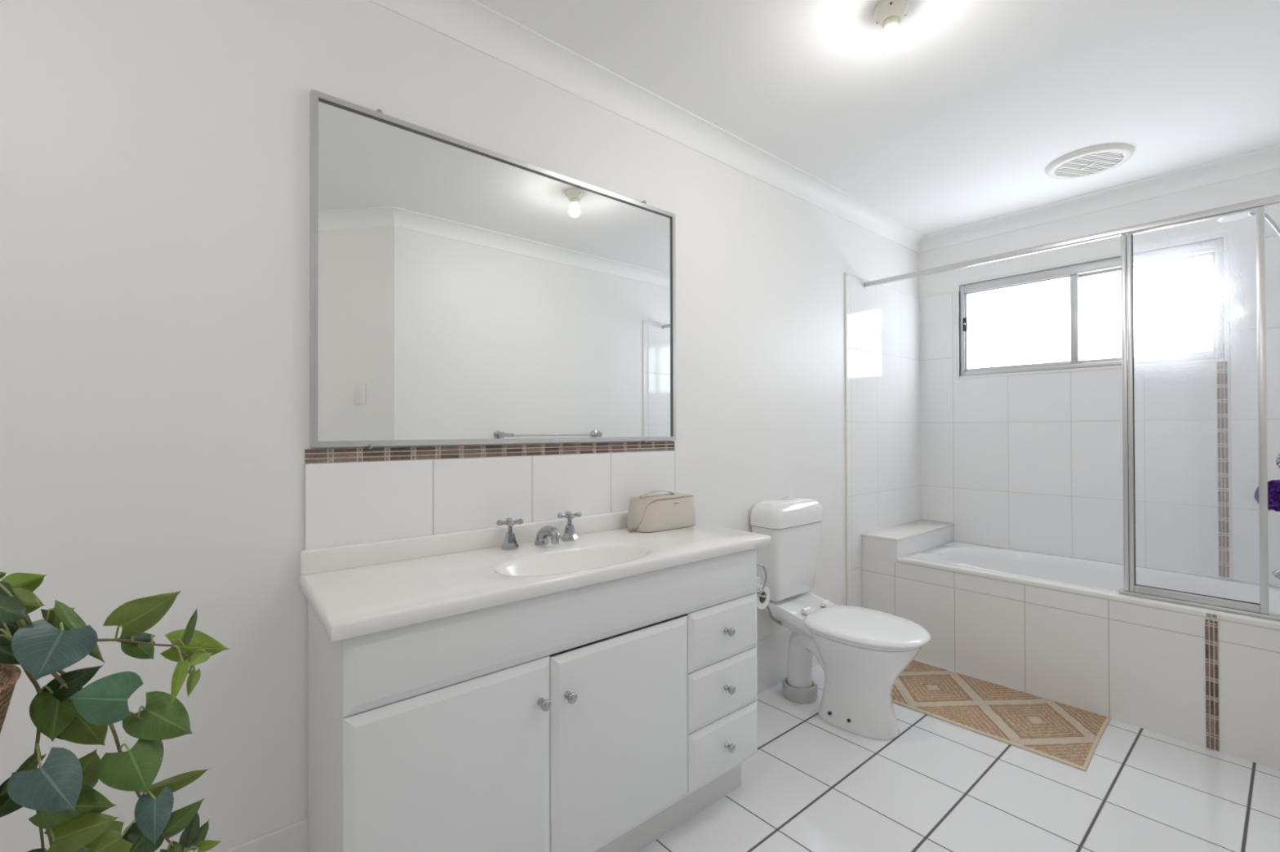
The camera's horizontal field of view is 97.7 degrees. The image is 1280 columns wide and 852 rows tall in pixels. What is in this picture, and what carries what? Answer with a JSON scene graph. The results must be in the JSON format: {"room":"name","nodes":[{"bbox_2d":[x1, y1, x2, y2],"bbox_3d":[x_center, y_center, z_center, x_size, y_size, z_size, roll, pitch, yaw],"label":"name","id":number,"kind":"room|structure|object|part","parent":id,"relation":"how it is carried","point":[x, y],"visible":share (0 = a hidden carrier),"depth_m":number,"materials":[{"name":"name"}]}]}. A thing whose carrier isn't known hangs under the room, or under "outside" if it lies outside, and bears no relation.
{"room":"bathroom","nodes":[
{"label":"bathroom","id":0,"kind":"room"},
{"bbox_2d":[0,662,21,733],"bbox_3d":[-0.809,0.367,0.561,0.254,0.162,0.254,0,-1,-40],"label":"basket","id":1,"kind":"object","parent":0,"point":[10,673],"depth_m":0.64,"materials":[{"name":"brown wicker"}]},
{"bbox_2d":[0,0,919,851],"bbox_3d":[0.013,-0.001,2.155,4.821,2.405,0.100,0,-1,-40],"label":"wall","id":2,"kind":"structure","parent":0,"point":[155,154],"depth_m":1.28,"materials":[{"name":"paint"}]},
{"bbox_2d":[304,440,675,550],"bbox_3d":[-0.342,0.230,1.780,1.261,0.346,0.008,0,-1,-40],"label":"backsplash","id":3,"kind":"structure","parent":2,"relation":"attached to","point":[358,500],"depth_m":1.63,"materials":[{"name":"tile"}]},
{"bbox_2d":[309,88,675,449],"bbox_3d":[-0.338,-0.389,1.778,1.240,0.902,0.026,0,-1,-40],"label":"wall mirror","id":4,"kind":"object","parent":2,"relation":"attached to","point":[461,292],"visible":1,"depth_m":1.64,"materials":[{"name":"mirror"}]},
{"bbox_2d":[222,629,819,851],"bbox_3d":[-0.299,1.083,1.809,3.703,0.235,0.008,0,-1,-40],"label":"baseboard","id":5,"kind":"structure","parent":2,"relation":"attached to","point":[772,651],"depth_m":2.51,"materials":[{"name":"white tile"}]},
{"bbox_2d":[368,0,926,253],"bbox_3d":[0.069,-1.163,2.094,4.621,0.081,0.081,0,-1,-40],"label":"trim","id":6,"kind":"structure","parent":2,"relation":"attached to","point":[470,23],"depth_m":2.00,"materials":[{"name":"white paint"}]},
{"bbox_2d":[844,272,848,605],"bbox_3d":[1.114,0.189,3.017,0.010,2.033,0.010,0,-1,-40],"label":"trim","id":7,"kind":"structure","parent":2,"relation":"attached to","point":[846,292],"depth_m":3.02,"materials":[{"name":"white"}]},
{"bbox_2d":[846,273,920,607],"bbox_3d":[1.464,0.191,3.315,0.908,2.030,0.008,0,-1,-40],"label":"tiles","id":8,"kind":"structure","parent":2,"relation":"attached to","point":[884,420],"depth_m":3.26,"materials":[{"name":"tile"}]},
{"bbox_2d":[474,0,1279,235],"bbox_3d":[0.710,-1.260,1.341,4.821,0.100,2.260,0,-1,-40],"label":"ceiling","id":9,"kind":"structure","parent":0,"point":[962,123],"depth_m":1.95,"materials":[{"name":"white paint"}]},
{"bbox_2d":[873,0,908,53],"bbox_3d":[0.725,-1.145,1.615,0.092,0.126,0.092,0,-1,-40],"label":"ceiling light","id":10,"kind":"object","parent":9,"relation":"attached to","point":[888,14],"visible":1,"depth_m":1.60,"materials":[{"name":"beige ceramic"}]},
{"bbox_2d":[883,16,898,30],"bbox_3d":[0.725,-1.159,1.615,0.042,0.016,0.042,0,-1,-40],"label":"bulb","id":11,"kind":"object","parent":10,"relation":"attached to","point":[889,22],"depth_m":1.60,"materials":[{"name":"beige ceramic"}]},
{"bbox_3d":[0.725,-1.116,1.615,0.054,0.068,0.054,0,-1,-40],"label":"bulb","id":12,"kind":"part","parent":10,"relation":"part of","materials":[{"name":"white glass"}]},
{"bbox_2d":[1044,143,1134,179],"bbox_3d":[2.040,-1.194,2.547,0.316,0.022,0.316,0,-1,-40],"label":"exhaust fan","id":13,"kind":"object","parent":9,"relation":"attached to","point":[1091,161],"visible":1,"depth_m":2.52,"materials":[{"name":"white plastic"}]},
{"bbox_2d":[1054,151,1123,177],"bbox_3d":[2.040,-1.192,2.546,0.245,0.010,0.246,0,-1,-40],"label":"grille","id":14,"kind":"object","parent":13,"relation":"attached to","point":[1091,163],"depth_m":2.54,"materials":[{"name":"white plastic"}]},
{"bbox_2d":[637,658,1279,851],"bbox_3d":[1.104,1.240,0.867,4.821,0.100,3.460,0,-1,-40],"label":"floor","id":15,"kind":"structure","parent":0,"point":[811,784],"depth_m":1.81,"materials":[{"name":"tile"}]},
{"bbox_2d":[307,548,757,851],"bbox_3d":[-0.207,0.797,1.581,1.227,0.804,0.462,0,-1,-40],"label":"vanity cabinet","id":16,"kind":"object","parent":15,"relation":"on","point":[605,717],"visible":0.98,"depth_m":1.32,"materials":[{"name":"white laminate"}]},
{"bbox_3d":[-0.382,0.807,1.181,0.443,0.524,0.018,0,-1,-40],"label":"cabinet door","id":17,"kind":"part","parent":16,"relation":"part of","materials":[{"name":"white laminate"}]},
{"bbox_2d":[299,511,771,642],"bbox_3d":[-0.205,0.394,1.598,1.300,0.182,0.444,0,-1,-40],"label":"countertop","id":18,"kind":"structure","parent":16,"relation":"on","point":[353,591],"depth_m":1.43,"materials":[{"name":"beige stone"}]},
{"bbox_2d":[496,517,523,550],"bbox_3d":[-0.384,0.317,1.654,0.061,0.089,0.061,0,0,25],"label":"tap","id":19,"kind":"object","parent":18,"relation":"on","point":[509,543],"visible":1,"depth_m":1.64,"materials":[{"name":"silver metal"}]},
{"bbox_3d":[-0.385,0.285,1.655,0.061,0.026,0.061,0,0,25],"label":"cross handle","id":20,"kind":"part","parent":19,"relation":"part of","materials":[{"name":"silver metal"}]},
{"bbox_2d":[533,525,560,545],"bbox_3d":[-0.281,0.331,1.693,0.044,0.061,0.111,0,-1,-40],"label":"spout","id":21,"kind":"object","parent":18,"relation":"on","point":[542,535],"visible":1,"depth_m":1.68,"materials":[{"name":"silver metal"}]},
{"bbox_3d":[-0.302,0.352,1.718,0.044,0.020,0.044,0,-1,-40],"label":"spout","id":22,"kind":"part","parent":21,"relation":"part of","materials":[{"name":"silver metal"}]},
{"bbox_2d":[557,511,581,541],"bbox_3d":[-0.225,0.317,1.785,0.061,0.089,0.061,0,0,25],"label":"tap","id":23,"kind":"object","parent":18,"relation":"on","point":[569,534],"visible":1,"depth_m":1.77,"materials":[{"name":"silver metal"}]},
{"bbox_3d":[-0.225,0.286,1.785,0.061,0.026,0.061,0,0,25],"label":"cross handle","id":24,"kind":"part","parent":23,"relation":"part of","materials":[{"name":"silver metal"}]},
{"bbox_2d":[627,490,695,533],"bbox_3d":[0.070,0.297,1.986,0.282,0.131,0.109,0,-1,-40],"label":"bag","id":25,"kind":"object","parent":18,"relation":"on","point":[646,513],"visible":1,"depth_m":1.95,"materials":[{"name":"fabric"}]},
{"bbox_3d":[-0.221,0.639,1.287,0.026,0.026,0.031,0,-1,-40],"label":"knob","id":26,"kind":"part","parent":16,"relation":"part of","materials":[{"name":"silver metal"}]},
{"bbox_3d":[-0.084,0.470,1.437,1.227,0.148,0.018,0,-1,-40],"label":"fascia panel","id":27,"kind":"part","parent":16,"relation":"part of","materials":[{"name":"white laminate"}]},
{"bbox_3d":[-0.166,0.646,1.334,0.026,0.026,0.031,0,-1,-40],"label":"knob","id":28,"kind":"part","parent":16,"relation":"part of","materials":[{"name":"silver metal"}]},
{"bbox_3d":[-0.037,0.809,1.475,0.459,0.521,0.018,0,-1,-40],"label":"cabinet door","id":29,"kind":"part","parent":16,"relation":"part of","materials":[{"name":"white laminate"}]},
{"bbox_3d":[0.262,0.633,1.730,0.320,0.173,0.018,0,-1,-40],"label":"drawer","id":30,"kind":"part","parent":16,"relation":"part of","materials":[{"name":"white laminate"}]},
{"bbox_3d":[0.262,0.985,1.727,0.320,0.173,0.018,0,-1,-40],"label":"drawer","id":31,"kind":"part","parent":16,"relation":"part of","materials":[{"name":"white laminate"}]},
{"bbox_3d":[0.262,0.809,1.729,0.320,0.173,0.018,0,-1,-40],"label":"drawer","id":32,"kind":"part","parent":16,"relation":"part of","materials":[{"name":"white laminate"}]},
{"bbox_3d":[0.273,0.627,1.707,0.026,0.026,0.031,0,-1,-40],"label":"knob","id":33,"kind":"part","parent":16,"relation":"part of","materials":[{"name":"silver metal"}]},
{"bbox_3d":[0.274,0.978,1.705,0.026,0.026,0.031,0,-1,-40],"label":"knob","id":34,"kind":"part","parent":16,"relation":"part of","materials":[{"name":"silver metal"}]},
{"bbox_3d":[0.274,0.803,1.706,0.026,0.026,0.031,0,-1,-40],"label":"knob","id":35,"kind":"part","parent":16,"relation":"part of","materials":[{"name":"silver metal"}]},
{"bbox_2d":[756,563,767,598],"bbox_3d":[0.368,0.513,1.892,0.049,0.119,0.118,0,-1,-40],"label":"toilet roll holder","id":36,"kind":"object","parent":16,"relation":"attached to","point":[758,579],"visible":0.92,"depth_m":1.85,"materials":[{"name":"silver metal"}]},
{"bbox_2d":[756,584,769,609],"bbox_3d":[0.380,0.573,1.905,0.077,0.077,0.095,0,-1,-40],"label":"toilet roll","id":37,"kind":"object","parent":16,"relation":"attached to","point":[762,602],"visible":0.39,"depth_m":1.88,"materials":[{"name":"white paper"}]},
{"bbox_2d":[782,676,817,703],"bbox_3d":[0.712,1.172,2.494,0.152,0.060,0.152,0,-1,-40],"label":"pipe collar","id":38,"kind":"object","parent":15,"relation":"on","point":[798,695],"visible":0.78,"depth_m":2.43,"materials":[{"name":"white plastic"}]},
{"bbox_2d":[750,496,930,739],"bbox_3d":[0.791,0.760,2.294,0.529,0.881,0.684,0,-1,-40],"label":"toilet","id":39,"kind":"object","parent":15,"relation":"on","point":[861,652],"visible":0.92,"depth_m":2.29,"materials":[{"name":"white ceramic"}]},
{"bbox_3d":[0.669,0.385,2.535,0.382,0.108,0.162,0,-1,-40],"label":"cistern lid","id":40,"kind":"part","parent":39,"relation":"part of","materials":[{"name":"white ceramic"}]},
{"bbox_3d":[0.912,0.820,2.252,0.384,0.014,0.438,0,-1,-40],"label":"seat","id":41,"kind":"part","parent":39,"relation":"part of","materials":[{"name":"white plastic"}]},
{"bbox_3d":[0.912,0.800,2.252,0.398,0.024,0.464,0,-1,-40],"label":"seat lid","id":42,"kind":"part","parent":39,"relation":"part of","materials":[{"name":"white plastic"}]},
{"bbox_2d":[891,659,1111,771],"bbox_3d":[1.465,1.194,2.406,0.544,0.011,0.817,0,-1,-40],"label":"bath mat","id":43,"kind":"object","parent":15,"relation":"on","point":[1064,734],"visible":0.94,"depth_m":2.31,"materials":[{"name":"beige fabric"}]},
{"bbox_2d":[862,519,1279,769],"bbox_3d":[2.060,0.896,2.706,0.766,0.609,1.682,0,-1,-40],"label":"surround","id":44,"kind":"object","parent":15,"relation":"on","point":[1209,678],"visible":0.99,"depth_m":2.33,"materials":[{"name":"tile"}]},
{"bbox_2d":[864,194,1279,621],"bbox_3d":[1.814,-0.061,2.505,0.036,1.502,1.682,0,-1,-40],"label":"screen","id":45,"kind":"object","parent":44,"relation":"on","point":[1256,610],"visible":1,"depth_m":2.24,"materials":[{"name":"metal"}]},
{"bbox_3d":[1.812,-0.799,2.510,0.022,0.027,1.682,0,-1,-40],"label":"head rail","id":46,"kind":"part","parent":45,"relation":"part of","materials":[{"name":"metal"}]},
{"bbox_3d":[1.992,-0.057,2.296,0.024,1.459,0.016,0,-1,-40],"label":"fixed post","id":47,"kind":"part","parent":45,"relation":"part of","materials":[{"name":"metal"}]},
{"bbox_3d":[2.120,-0.058,2.145,0.020,1.459,0.377,0,-1,-40],"label":"panel frame","id":48,"kind":"part","parent":45,"relation":"part of","materials":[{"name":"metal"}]},
{"bbox_3d":[1.863,0.702,2.410,0.068,0.026,1.484,0,-1,-40],"label":"edge trim","id":49,"kind":"part","parent":44,"relation":"part of","materials":[{"name":"white tile"}]},
{"bbox_2d":[909,541,1279,615],"bbox_3d":[2.154,0.889,2.654,0.690,0.380,1.482,0,-1,-40],"label":"bathtub","id":50,"kind":"object","parent":44,"relation":"in","point":[1103,575],"visible":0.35,"depth_m":2.89,"materials":[{"name":"white ceramic"}]},
{"bbox_3d":[-0.808,0.820,0.558,0.254,0.744,0.254,0,-1,-40],"label":"plant stand","id":51,"kind":"object","parent":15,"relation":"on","visible":0},
{"bbox_2d":[0,572,229,851],"bbox_3d":[-0.735,0.382,0.624,0.450,0.430,0.254,0,-1,-40],"label":"trailing plant","id":52,"kind":"object","parent":51,"relation":"on","point":[61,793],"visible":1,"depth_m":0.68,"materials":[{"name":"green plant"}]},
{"bbox_2d":[918,168,1279,363],"bbox_3d":[2.395,-0.001,2.998,0.100,2.405,1.900,0,-1,-40],"label":"wall","id":53,"kind":"structure","parent":0,"point":[1264,184],"depth_m":2.90,"materials":[{"name":"paint"}]},
{"bbox_2d":[959,237,1224,376],"bbox_3d":[2.347,-0.587,3.025,0.085,0.560,1.126,0,-1,-40],"label":"window","id":54,"kind":"structure","parent":53,"relation":"in","point":[1069,317],"depth_m":2.97,"materials":[{"name":"white glass"}]},
{"bbox_3d":[2.168,-0.578,3.225,0.005,0.460,0.517,0,-1,-40],"label":"pane","id":55,"kind":"part","parent":54,"relation":"part of","materials":[{"name":"white"}]},
{"bbox_3d":[2.174,-0.572,3.217,0.020,0.482,0.557,0,-1,-40],"label":"sash","id":56,"kind":"part","parent":54,"relation":"part of","materials":[{"name":"glass"}]},
{"bbox_3d":[2.539,-0.578,2.831,0.005,0.454,0.509,0,-1,-40],"label":"pane","id":57,"kind":"part","parent":54,"relation":"part of","materials":[{"name":"white"}]},
{"bbox_3d":[2.536,-0.575,2.835,0.020,0.482,0.541,0,-1,-40],"label":"sash","id":58,"kind":"part","parent":54,"relation":"part of","materials":[{"name":"glass"}]},
{"bbox_2d":[955,232,1228,379],"bbox_3d":[2.320,-0.586,3.007,0.018,0.594,1.158,0,-1,-40],"label":"trim","id":59,"kind":"structure","parent":53,"relation":"attached to","point":[1221,235],"depth_m":2.90,"materials":[{"name":"white paint"}]},
{"bbox_2d":[918,143,1279,253],"bbox_3d":[2.323,-1.163,2.947,0.081,0.081,1.700,0,-1,-40],"label":"trim","id":60,"kind":"structure","parent":53,"relation":"attached to","point":[1265,159],"depth_m":2.84,"materials":[{"name":"white paint"}]},
{"bbox_2d":[920,235,1279,586],"bbox_3d":[2.354,0.186,2.962,0.008,2.030,1.684,0,-1,-40],"label":"tiles","id":61,"kind":"structure","parent":53,"relation":"attached to","point":[1030,463],"depth_m":2.89,"materials":[{"name":"white tile"}]},
{"bbox_2d":[1216,360,1230,577],"bbox_3d":[2.678,0.198,2.570,0.006,0.990,0.036,0,-1,-40],"label":"trim","id":62,"kind":"structure","parent":53,"relation":"attached to","point":[1221,366],"depth_m":2.57,"materials":[{"name":"tile"}]},
{"bbox_3d":[1.933,-0.010,1.425,2.841,2.405,0.100,0,-1,-40],"label":"wall","id":63,"kind":"structure","parent":0,"visible":0},
{"bbox_3d":[2.559,0.179,2.026,0.908,2.030,0.008,0,-1,-40],"label":"tiles","id":64,"kind":"structure","parent":63,"relation":"attached to","visible":0},
{"bbox_2d":[1217,209,1279,235],"bbox_3d":[2.566,-0.691,2.258,0.112,0.430,0.326,0,-1,-40],"label":"shower","id":65,"kind":"object","parent":64,"relation":"attached to","point":[1240,215],"visible":0.66,"depth_m":2.31,"materials":[{"name":"silver metal"}]},
{"bbox_3d":[2.496,-0.887,2.341,0.112,0.037,0.111,0,-1,-40],"label":"spray plate","id":66,"kind":"part","parent":65,"relation":"part of","materials":[{"name":"white plastic"}]},
{"bbox_3d":[2.594,-0.696,2.224,0.013,0.390,0.228,0,-1,-40],"label":"arm","id":67,"kind":"part","parent":65,"relation":"part of","materials":[{"name":"silver metal"}]},
{"bbox_2d":[1271,568,1279,579],"bbox_3d":[2.524,0.564,2.116,0.060,0.061,0.180,0,-1,-40],"label":"spout","id":68,"kind":"object","parent":64,"relation":"attached to","point":[1276,573],"visible":1,"depth_m":2.17,"materials":[{"name":"silver metal"}]},
{"bbox_2d":[1275,453,1279,468],"bbox_3d":[2.527,0.135,2.114,0.061,0.061,0.167,0,-1,-40],"label":"tap","id":69,"kind":"object","parent":64,"relation":"attached to","point":[1277,459],"visible":1,"depth_m":2.16,"materials":[{"name":"silver metal"}]},
{"bbox_2d":[1253,480,1279,511],"bbox_3d":[2.476,0.224,2.173,0.126,0.216,0.127,0,-1,-40],"label":"loofah","id":70,"kind":"object","parent":69,"relation":"hanging from","point":[1273,486],"visible":0.73,"depth_m":2.16,"materials":[{"name":"purple fabric"}]}
]}

